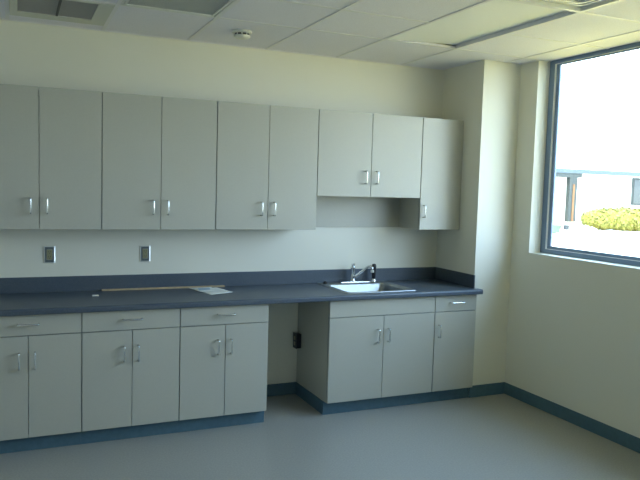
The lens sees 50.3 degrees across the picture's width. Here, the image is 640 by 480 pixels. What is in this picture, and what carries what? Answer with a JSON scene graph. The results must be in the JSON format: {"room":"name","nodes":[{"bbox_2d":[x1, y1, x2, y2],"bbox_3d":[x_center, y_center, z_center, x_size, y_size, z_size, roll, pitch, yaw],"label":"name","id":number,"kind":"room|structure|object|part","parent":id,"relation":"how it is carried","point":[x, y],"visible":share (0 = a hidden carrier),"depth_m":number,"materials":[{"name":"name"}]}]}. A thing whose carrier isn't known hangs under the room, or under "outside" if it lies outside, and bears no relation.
{"room":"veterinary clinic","nodes":[
{"label":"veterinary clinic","id":0,"kind":"room"},
{"bbox_2d":[0,20,444,390],"bbox_3d":[-1.247,-0.281,5.115,6.264,3.100,0.200,0,5,-24],"label":"wall","id":1,"kind":"structure","parent":0,"point":[31,54],"depth_m":5.18,"materials":[{"name":"beige paint"}]},
{"bbox_2d":[44,246,54,262],"bbox_3d":[-1.884,0.102,4.750,0.073,0.115,0.009,0,5,-24],"label":"wall outlet","id":2,"kind":"object","parent":1,"relation":"attached to","point":[49,255],"visible":1,"depth_m":4.75,"materials":[{"name":"silver metal"}]},
{"bbox_2d":[47,250,51,259],"bbox_3d":[-1.885,0.102,4.750,0.035,0.069,0.008,0,5,-24],"label":"receptacle","id":3,"kind":"object","parent":2,"relation":"attached to","point":[49,252],"depth_m":4.75,"materials":[{"name":"grey plastic"}]},
{"bbox_2d":[0,84,101,228],"bbox_3d":[-1.862,-0.534,4.504,0.772,0.910,0.367,0,5,-24],"label":"upper cabinet","id":4,"kind":"object","parent":1,"relation":"attached to","point":[51,138],"visible":1,"depth_m":4.40,"materials":[{"name":"laminate"}]},
{"bbox_3d":[-1.983,-0.522,4.302,0.382,0.910,0.019,0,5,-24],"label":"door","id":5,"kind":"part","parent":4,"relation":"part of","materials":[{"name":"laminate"}]},
{"bbox_3d":[-1.761,-0.220,4.398,0.011,0.108,0.039,0,5,-24],"label":"handle","id":6,"kind":"part","parent":4,"relation":"part of","materials":[{"name":"silver metal"}]},
{"bbox_3d":[-1.631,-0.524,4.459,0.382,0.910,0.019,0,5,-24],"label":"door","id":7,"kind":"part","parent":4,"relation":"part of","materials":[{"name":"laminate"}]},
{"bbox_2d":[140,246,149,261],"bbox_3d":[-1.286,0.101,5.017,0.073,0.115,0.009,0,5,-24],"label":"wall outlet","id":8,"kind":"object","parent":1,"relation":"attached to","point":[144,250],"visible":1,"depth_m":5.01,"materials":[{"name":"silver metal"}]},
{"bbox_2d":[143,249,147,257],"bbox_3d":[-1.288,0.100,5.017,0.035,0.069,0.008,0,5,-24],"label":"receptacle","id":9,"kind":"object","parent":8,"relation":"attached to","point":[145,251],"depth_m":5.01,"materials":[{"name":"grey"}]},
{"bbox_2d":[101,92,216,228],"bbox_3d":[-1.152,-0.539,4.821,0.781,0.910,0.367,0,5,-24],"label":"upper cabinet","id":10,"kind":"object","parent":1,"relation":"attached to","point":[158,157],"visible":0.96,"depth_m":4.68,"materials":[{"name":"laminate"}]},
{"bbox_3d":[-1.275,-0.526,4.618,0.386,0.910,0.019,0,5,-24],"label":"door","id":11,"kind":"part","parent":10,"relation":"part of","materials":[{"name":"laminate"}]},
{"bbox_3d":[-1.141,-0.223,4.675,0.011,0.108,0.039,0,5,-24],"label":"handle","id":12,"kind":"part","parent":10,"relation":"part of","materials":[{"name":"silver metal"}]},
{"bbox_3d":[-0.919,-0.528,4.777,0.386,0.910,0.019,0,5,-24],"label":"door","id":13,"kind":"part","parent":10,"relation":"part of","materials":[{"name":"laminate"}]},
{"bbox_2d":[0,267,435,293],"bbox_3d":[-0.652,0.303,5.318,3.690,0.109,0.012,0,5,-24],"label":"backsplash","id":14,"kind":"structure","parent":1,"relation":"attached to","point":[97,282],"depth_m":5.19,"materials":[{"name":"laminate"}]},
{"bbox_2d":[215,101,318,229],"bbox_3d":[-0.436,-0.543,5.141,0.785,0.910,0.367,0,5,-24],"label":"upper cabinet","id":15,"kind":"object","parent":1,"relation":"attached to","point":[267,155],"visible":0.97,"depth_m":5.00,"materials":[{"name":"laminate"}]},
{"bbox_3d":[-0.560,-0.531,4.938,0.388,0.910,0.019,0,5,-24],"label":"door","id":16,"kind":"part","parent":15,"relation":"part of","materials":[{"name":"laminate"}]},
{"bbox_3d":[-0.202,-0.533,5.097,0.388,0.910,0.019,0,5,-24],"label":"door","id":17,"kind":"part","parent":15,"relation":"part of","materials":[{"name":"laminate"}]},
{"bbox_2d":[267,382,295,396],"bbox_3d":[-0.412,1.217,5.512,0.470,0.100,0.006,0,5,-24],"label":"baseboard","id":18,"kind":"structure","parent":1,"relation":"attached to","point":[278,389],"depth_m":5.55,"materials":[{"name":"plastic"}]},
{"bbox_2d":[316,196,399,226],"bbox_3d":[0.262,-0.237,5.677,0.920,0.258,0.012,0,5,-24],"label":"filler panel","id":19,"kind":"object","parent":1,"relation":"attached to","point":[331,211],"visible":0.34,"depth_m":5.69,"materials":[{"name":"laminate"}]},
{"bbox_2d":[316,109,422,197],"bbox_3d":[0.347,-0.676,5.479,0.921,0.652,0.367,0,5,-24],"label":"upper cabinet","id":20,"kind":"object","parent":1,"relation":"attached to","point":[360,154],"visible":0.96,"depth_m":5.33,"materials":[{"name":"laminate"}]},
{"bbox_3d":[0.193,-0.663,5.262,0.456,0.652,0.019,0,5,-24],"label":"door","id":21,"kind":"part","parent":20,"relation":"part of","materials":[{"name":"laminate"}]},
{"bbox_3d":[0.613,-0.666,5.449,0.456,0.652,0.019,0,5,-24],"label":"door","id":22,"kind":"part","parent":20,"relation":"part of","materials":[{"name":"laminate"}]},
{"bbox_2d":[399,117,463,229],"bbox_3d":[0.947,-0.551,5.759,0.399,0.910,0.367,0,5,-24],"label":"upper cabinet","id":23,"kind":"object","parent":1,"relation":"attached to","point":[437,207],"visible":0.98,"depth_m":5.63,"materials":[{"name":"laminate"}]},
{"bbox_2d":[0,393,639,479],"bbox_3d":[0.049,1.597,2.238,6.264,0.120,6.800,0,5,-24],"label":"floor","id":24,"kind":"structure","parent":0,"point":[498,436],"depth_m":4.43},
{"bbox_2d":[0,313,80,453],"bbox_3d":[-1.912,0.867,4.455,0.622,0.876,0.648,0,5,-24],"label":"base cabinet","id":25,"kind":"object","parent":24,"relation":"on","point":[40,355],"visible":0.93,"depth_m":4.23,"materials":[{"name":"laminate"}]},
{"bbox_3d":[-1.942,0.907,4.143,0.306,0.638,0.019,0,5,-24],"label":"door","id":26,"kind":"part","parent":25,"relation":"part of","materials":[{"name":"laminate"}]},
{"bbox_3d":[-1.831,0.742,4.146,0.011,0.111,0.039,0,5,-24],"label":"handle","id":27,"kind":"part","parent":25,"relation":"part of","materials":[{"name":"silver metal"}]},
{"bbox_3d":[-1.777,0.516,4.149,0.131,0.011,0.040,0,5,-24],"label":"handle","id":28,"kind":"part","parent":25,"relation":"part of","materials":[{"name":"silver metal"}]},
{"bbox_3d":[-1.749,0.741,4.183,0.011,0.111,0.039,0,5,-24],"label":"handle","id":29,"kind":"part","parent":25,"relation":"part of","materials":[{"name":"silver metal"}]},
{"bbox_3d":[-1.789,0.520,4.176,0.616,0.127,0.019,0,5,-24],"label":"drawer","id":30,"kind":"part","parent":25,"relation":"part of","materials":[{"name":"laminate"}]},
{"bbox_3d":[-1.659,0.906,4.269,0.306,0.638,0.019,0,5,-24],"label":"door","id":31,"kind":"part","parent":25,"relation":"part of","materials":[{"name":"laminate"}]},
{"bbox_2d":[0,267,482,316],"bbox_3d":[-0.510,0.349,5.037,3.720,0.147,0.644,0,5,-24],"label":"countertop","id":32,"kind":"structure","parent":25,"relation":"on","point":[19,296],"depth_m":4.96,"materials":[{"name":"laminate"}]},
{"bbox_2d":[102,285,224,290],"bbox_3d":[-1.151,0.357,5.070,0.905,0.012,0.018,0,5,-24],"label":"wooden stick","id":33,"kind":"object","parent":32,"relation":"on","point":[211,285],"visible":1,"depth_m":5.05,"materials":[{"name":"brown wood"}]},
{"bbox_2d":[203,287,230,294],"bbox_3d":[-0.788,0.375,5.033,0.198,0.001,0.302,-2,6,-36],"label":"paper sheet","id":34,"kind":"object","parent":32,"relation":"on","point":[216,290],"visible":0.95,"depth_m":5.00,"materials":[{"name":"white paper"}]},
{"bbox_2d":[190,287,213,291],"bbox_3d":[-0.864,0.366,5.053,0.175,0.002,0.208,0,5,-24],"label":"leaflet","id":35,"kind":"object","parent":34,"relation":"on","point":[200,289],"visible":1,"depth_m":5.05,"materials":[{"name":"white paper"}]},
{"bbox_2d":[339,263,373,282],"bbox_3d":[0.316,0.277,5.591,0.270,0.166,0.193,0,5,-24],"label":"faucet","id":36,"kind":"object","parent":32,"relation":"on","point":[353,276],"visible":1,"depth_m":5.63,"materials":[{"name":"silver metal"}]},
{"bbox_3d":[0.285,0.348,5.662,0.270,0.012,0.048,0,5,-24],"label":"deck plate","id":37,"kind":"part","parent":36,"relation":"part of","materials":[{"name":"silver metal"}]},
{"bbox_3d":[0.355,0.264,5.591,0.189,0.123,0.024,4,5,31],"label":"spout","id":38,"kind":"part","parent":36,"relation":"part of","materials":[{"name":"silver metal"}]},
{"bbox_2d":[317,281,415,293],"bbox_3d":[0.363,0.453,5.466,0.627,0.203,0.542,0,5,-24],"label":"sink","id":39,"kind":"object","parent":32,"relation":"in","point":[378,286],"visible":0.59,"depth_m":5.58,"materials":[{"name":"silver metal"}]},
{"bbox_2d":[371,264,375,281],"bbox_3d":[0.453,0.276,5.730,0.046,0.154,0.046,0,5,-24],"label":"sprayer","id":40,"kind":"object","parent":39,"relation":"on","point":[373,265],"visible":0.9,"depth_m":5.72,"materials":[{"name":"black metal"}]},
{"bbox_2d":[81,308,179,443],"bbox_3d":[-1.344,0.863,4.709,0.622,0.876,0.648,0,5,-24],"label":"base cabinet","id":41,"kind":"object","parent":24,"relation":"on","point":[130,359],"visible":0.88,"depth_m":4.45,"materials":[{"name":"laminate"}]},
{"bbox_3d":[-1.373,0.904,4.397,0.306,0.638,0.019,0,5,-24],"label":"door","id":42,"kind":"part","parent":41,"relation":"part of","materials":[{"name":"laminate"}]},
{"bbox_3d":[-1.263,0.738,4.400,0.011,0.111,0.039,0,5,-24],"label":"handle","id":43,"kind":"part","parent":41,"relation":"part of","materials":[{"name":"silver metal"}]},
{"bbox_3d":[-1.221,0.517,4.430,0.616,0.127,0.019,0,5,-24],"label":"drawer","id":44,"kind":"part","parent":41,"relation":"part of","materials":[{"name":"laminate"}]},
{"bbox_3d":[-1.209,0.513,4.403,0.131,0.011,0.040,0,5,-24],"label":"handle","id":45,"kind":"part","parent":41,"relation":"part of","materials":[{"name":"silver metal"}]},
{"bbox_3d":[-1.181,0.738,4.437,0.011,0.111,0.039,0,5,-24],"label":"handle","id":46,"kind":"part","parent":41,"relation":"part of","materials":[{"name":"silver metal"}]},
{"bbox_3d":[-1.090,0.902,4.523,0.306,0.638,0.019,0,5,-24],"label":"door","id":47,"kind":"part","parent":41,"relation":"part of","materials":[{"name":"laminate"}]},
{"bbox_2d":[177,304,268,432],"bbox_3d":[-0.773,0.860,4.964,0.627,0.876,0.648,0,5,-24],"label":"base cabinet","id":48,"kind":"object","parent":24,"relation":"on","point":[223,350],"visible":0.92,"depth_m":4.70,"materials":[{"name":"laminate"}]},
{"bbox_3d":[-0.804,0.901,4.651,0.309,0.638,0.019,0,5,-24],"label":"door","id":49,"kind":"part","parent":48,"relation":"part of","materials":[{"name":"laminate"}]},
{"bbox_3d":[-0.692,0.735,4.655,0.011,0.111,0.039,0,5,-24],"label":"handle","id":50,"kind":"part","parent":48,"relation":"part of","materials":[{"name":"silver metal"}]},
{"bbox_3d":[-0.650,0.514,4.684,0.622,0.127,0.019,0,5,-24],"label":"drawer","id":51,"kind":"part","parent":48,"relation":"part of","materials":[{"name":"laminate"}]},
{"bbox_3d":[-0.638,0.509,4.658,0.131,0.011,0.040,0,5,-24],"label":"handle","id":52,"kind":"part","parent":48,"relation":"part of","materials":[{"name":"silver metal"}]},
{"bbox_3d":[-0.610,0.735,4.691,0.011,0.111,0.039,0,5,-24],"label":"handle","id":53,"kind":"part","parent":48,"relation":"part of","materials":[{"name":"silver metal"}]},
{"bbox_3d":[-0.518,0.899,4.778,0.309,0.638,0.019,0,5,-24],"label":"door","id":54,"kind":"part","parent":48,"relation":"part of","materials":[{"name":"laminate"}]},
{"bbox_2d":[295,296,434,414],"bbox_3d":[0.361,0.853,5.471,0.924,0.876,0.647,0,5,-24],"label":"base cabinet","id":55,"kind":"object","parent":24,"relation":"on","point":[353,355],"visible":0.94,"depth_m":5.21,"materials":[{"name":"laminate"}]},
{"bbox_2d":[293,332,300,348],"bbox_3d":[-0.187,0.814,5.521,0.046,0.123,0.078,0,5,-24],"label":"outlet box","id":56,"kind":"object","parent":55,"relation":"attached to","point":[296,336],"visible":1,"depth_m":5.50,"materials":[{"name":"black plastic"}]},
{"bbox_3d":[-0.202,0.814,5.514,0.005,0.123,0.078,0,5,-24],"label":"plate","id":57,"kind":"part","parent":56,"relation":"part of","materials":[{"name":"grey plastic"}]},
{"bbox_3d":[0.267,0.894,5.129,0.454,0.638,0.019,0,5,-24],"label":"door","id":58,"kind":"part","parent":55,"relation":"part of","materials":[{"name":"laminate"}]},
{"bbox_3d":[0.527,0.728,5.199,0.011,0.111,0.039,0,5,-24],"label":"handle","id":59,"kind":"part","parent":55,"relation":"part of","materials":[{"name":"silver metal"}]},
{"bbox_3d":[0.685,0.892,5.316,0.454,0.638,0.019,0,5,-24],"label":"door","id":60,"kind":"part","parent":55,"relation":"part of","materials":[{"name":"laminate"}]},
{"bbox_2d":[427,294,476,401],"bbox_3d":[0.965,0.850,5.740,0.396,0.876,0.648,0,5,-24],"label":"base cabinet","id":61,"kind":"object","parent":24,"relation":"on","point":[455,316],"visible":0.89,"depth_m":5.48,"materials":[{"name":"laminate"}]},
{"bbox_3d":[1.077,0.889,5.491,0.391,0.638,0.019,0,5,-24],"label":"door","id":62,"kind":"part","parent":61,"relation":"part of","materials":[{"name":"laminate"}]},
{"bbox_3d":[1.088,0.503,5.460,0.391,0.127,0.019,0,5,-24],"label":"drawer","id":63,"kind":"part","parent":61,"relation":"part of","materials":[{"name":"laminate"}]},
{"bbox_2d":[0,0,639,69],"bbox_3d":[0.133,-1.220,2.019,5.870,0.041,6.400,0,5,-24],"label":"ceiling","id":64,"kind":"structure","parent":0,"point":[360,30],"depth_m":4.52,"materials":[{"name":"tile"}]},
{"bbox_2d":[9,0,114,25],"bbox_3d":[-1.604,-1.431,4.212,0.576,0.024,0.593,0,5,-24],"label":"ceiling vent","id":65,"kind":"object","parent":64,"relation":"in","point":[76,11],"visible":1,"depth_m":4.23,"materials":[{"name":"silver metal"}]},
{"bbox_3d":[-1.704,-1.429,4.112,0.222,0.018,0.453,0,5,-24],"label":"louvre panel","id":66,"kind":"part","parent":65,"relation":"part of","materials":[{"name":"grey metal"}]},
{"bbox_3d":[-1.496,-1.430,4.205,0.202,0.018,0.453,0,5,-24],"label":"louvre panel","id":67,"kind":"part","parent":65,"relation":"part of","materials":[{"name":"grey metal"}]},
{"bbox_2d":[120,0,236,17],"bbox_3d":[-0.677,-1.388,3.617,0.578,0.083,1.196,0,5,-24],"label":"ceiling light","id":68,"kind":"object","parent":64,"relation":"attached to","point":[209,8],"visible":0.99,"depth_m":4.04,"materials":[{"name":"white plastic"}]},
{"bbox_2d":[232,29,251,39],"bbox_3d":[-0.534,-1.405,4.672,0.136,0.050,0.136,0,5,-24],"label":"smoke detector","id":69,"kind":"object","parent":64,"relation":"attached to","point":[242,34],"visible":1,"depth_m":4.63,"materials":[{"name":"white plastic"}]},
{"bbox_2d":[389,0,566,44],"bbox_3d":[0.978,-1.382,4.358,0.598,0.038,1.214,0,5,-24],"label":"ceiling panel","id":70,"kind":"object","parent":64,"relation":"attached to","point":[494,16],"visible":0.75,"depth_m":4.29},
{"bbox_2d":[514,0,619,11],"bbox_3d":[1.476,-1.297,3.245,0.578,0.082,1.196,0,5,-24],"label":"ceiling light","id":71,"kind":"object","parent":64,"relation":"attached to","point":[574,5],"visible":1,"depth_m":3.77,"materials":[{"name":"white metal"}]},
{"bbox_2d":[436,44,520,390],"bbox_3d":[1.328,-0.264,5.848,0.364,3.100,0.563,0,5,-24],"label":"wall column","id":72,"kind":"structure","parent":0,"point":[483,94],"depth_m":5.61,"materials":[{"name":"beige paint"}]},
{"bbox_2d":[468,382,504,397],"bbox_3d":[1.398,1.254,5.709,0.365,0.100,0.012,0,5,-24],"label":"baseboard","id":73,"kind":"structure","parent":72,"relation":"attached to","point":[493,388],"depth_m":5.70,"materials":[{"name":"plastic"}]},
{"bbox_2d":[505,60,639,437],"bbox_3d":[2.767,-0.024,3.306,0.188,3.100,6.400,0,5,-24],"label":"wall","id":74,"kind":"structure","parent":0,"point":[573,329],"depth_m":5.19,"materials":[{"name":"beige paint"}]},
{"bbox_2d":[504,382,639,452],"bbox_3d":[2.749,1.495,3.127,0.006,0.100,5.837,0,5,-24],"label":"baseboard","id":75,"kind":"structure","parent":74,"relation":"attached to","point":[620,437],"depth_m":5.03,"materials":[{"name":"plastic"}]},
{"bbox_2d":[540,42,639,266],"bbox_3d":[2.598,-0.509,3.804,0.071,1.535,3.725,0,5,-24],"label":"window","id":76,"kind":"structure","parent":74,"relation":"in","point":[546,246],"depth_m":5.39,"materials":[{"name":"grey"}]},
{"bbox_2d":[552,221,639,256],"bbox_3d":[59.053,0.181,48.496,139.447,0.200,150.000,0,5,-24],"label":"pavement","id":77,"kind":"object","parent":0,"point":[579,236],"depth_m":32.70,"materials":[{"name":"concrete"}]},
{"bbox_2d":[553,225,562,233],"bbox_3d":[11.831,-0.672,40.368,13.700,0.039,7.370,0,5,-24],"label":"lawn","id":78,"kind":"structure","parent":77,"relation":"on","point":[556,228],"depth_m":41.39,"materials":[{"name":"white"}]},
{"bbox_2d":[563,225,568,229],"bbox_3d":[14.776,-0.758,40.897,0.270,0.300,0.250,0,5,-24],"label":"utility box","id":79,"kind":"object","parent":77,"relation":"on","point":[565,227],"visible":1,"depth_m":40.79,"materials":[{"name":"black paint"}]},
{"bbox_2d":[553,168,639,221],"bbox_3d":[23.299,-3.830,59.157,38.000,4.070,9.250,0,5,-24],"label":"building","id":80,"kind":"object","parent":77,"relation":"on","point":[577,191],"visible":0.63,"depth_m":54.15,"materials":[{"name":"white"}]},
{"bbox_3d":[19.396,-3.112,52.641,0.750,3.430,0.350,0,5,-24],"label":"post","id":81,"kind":"part","parent":80,"relation":"part of","materials":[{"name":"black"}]},
{"bbox_3d":[19.498,-2.858,52.501,0.180,2.850,0.030,0,5,-24],"label":"orange trim","id":82,"kind":"part","parent":80,"relation":"part of","materials":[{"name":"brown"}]},
{"bbox_3d":[26.388,-3.924,55.858,1.850,1.950,0.030,0,5,-24],"label":"pane","id":83,"kind":"part","parent":80,"relation":"part of","materials":[{"name":"grey"}]},
{"bbox_2d":[580,206,639,230],"bbox_3d":[21.355,-1.227,41.734,10.801,1.615,1.448,2,4,1],"label":"hedge","id":84,"kind":"object","parent":77,"relation":"on","point":[623,218],"visible":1,"depth_m":41.32,"materials":[{"name":"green plant"}]}
]}

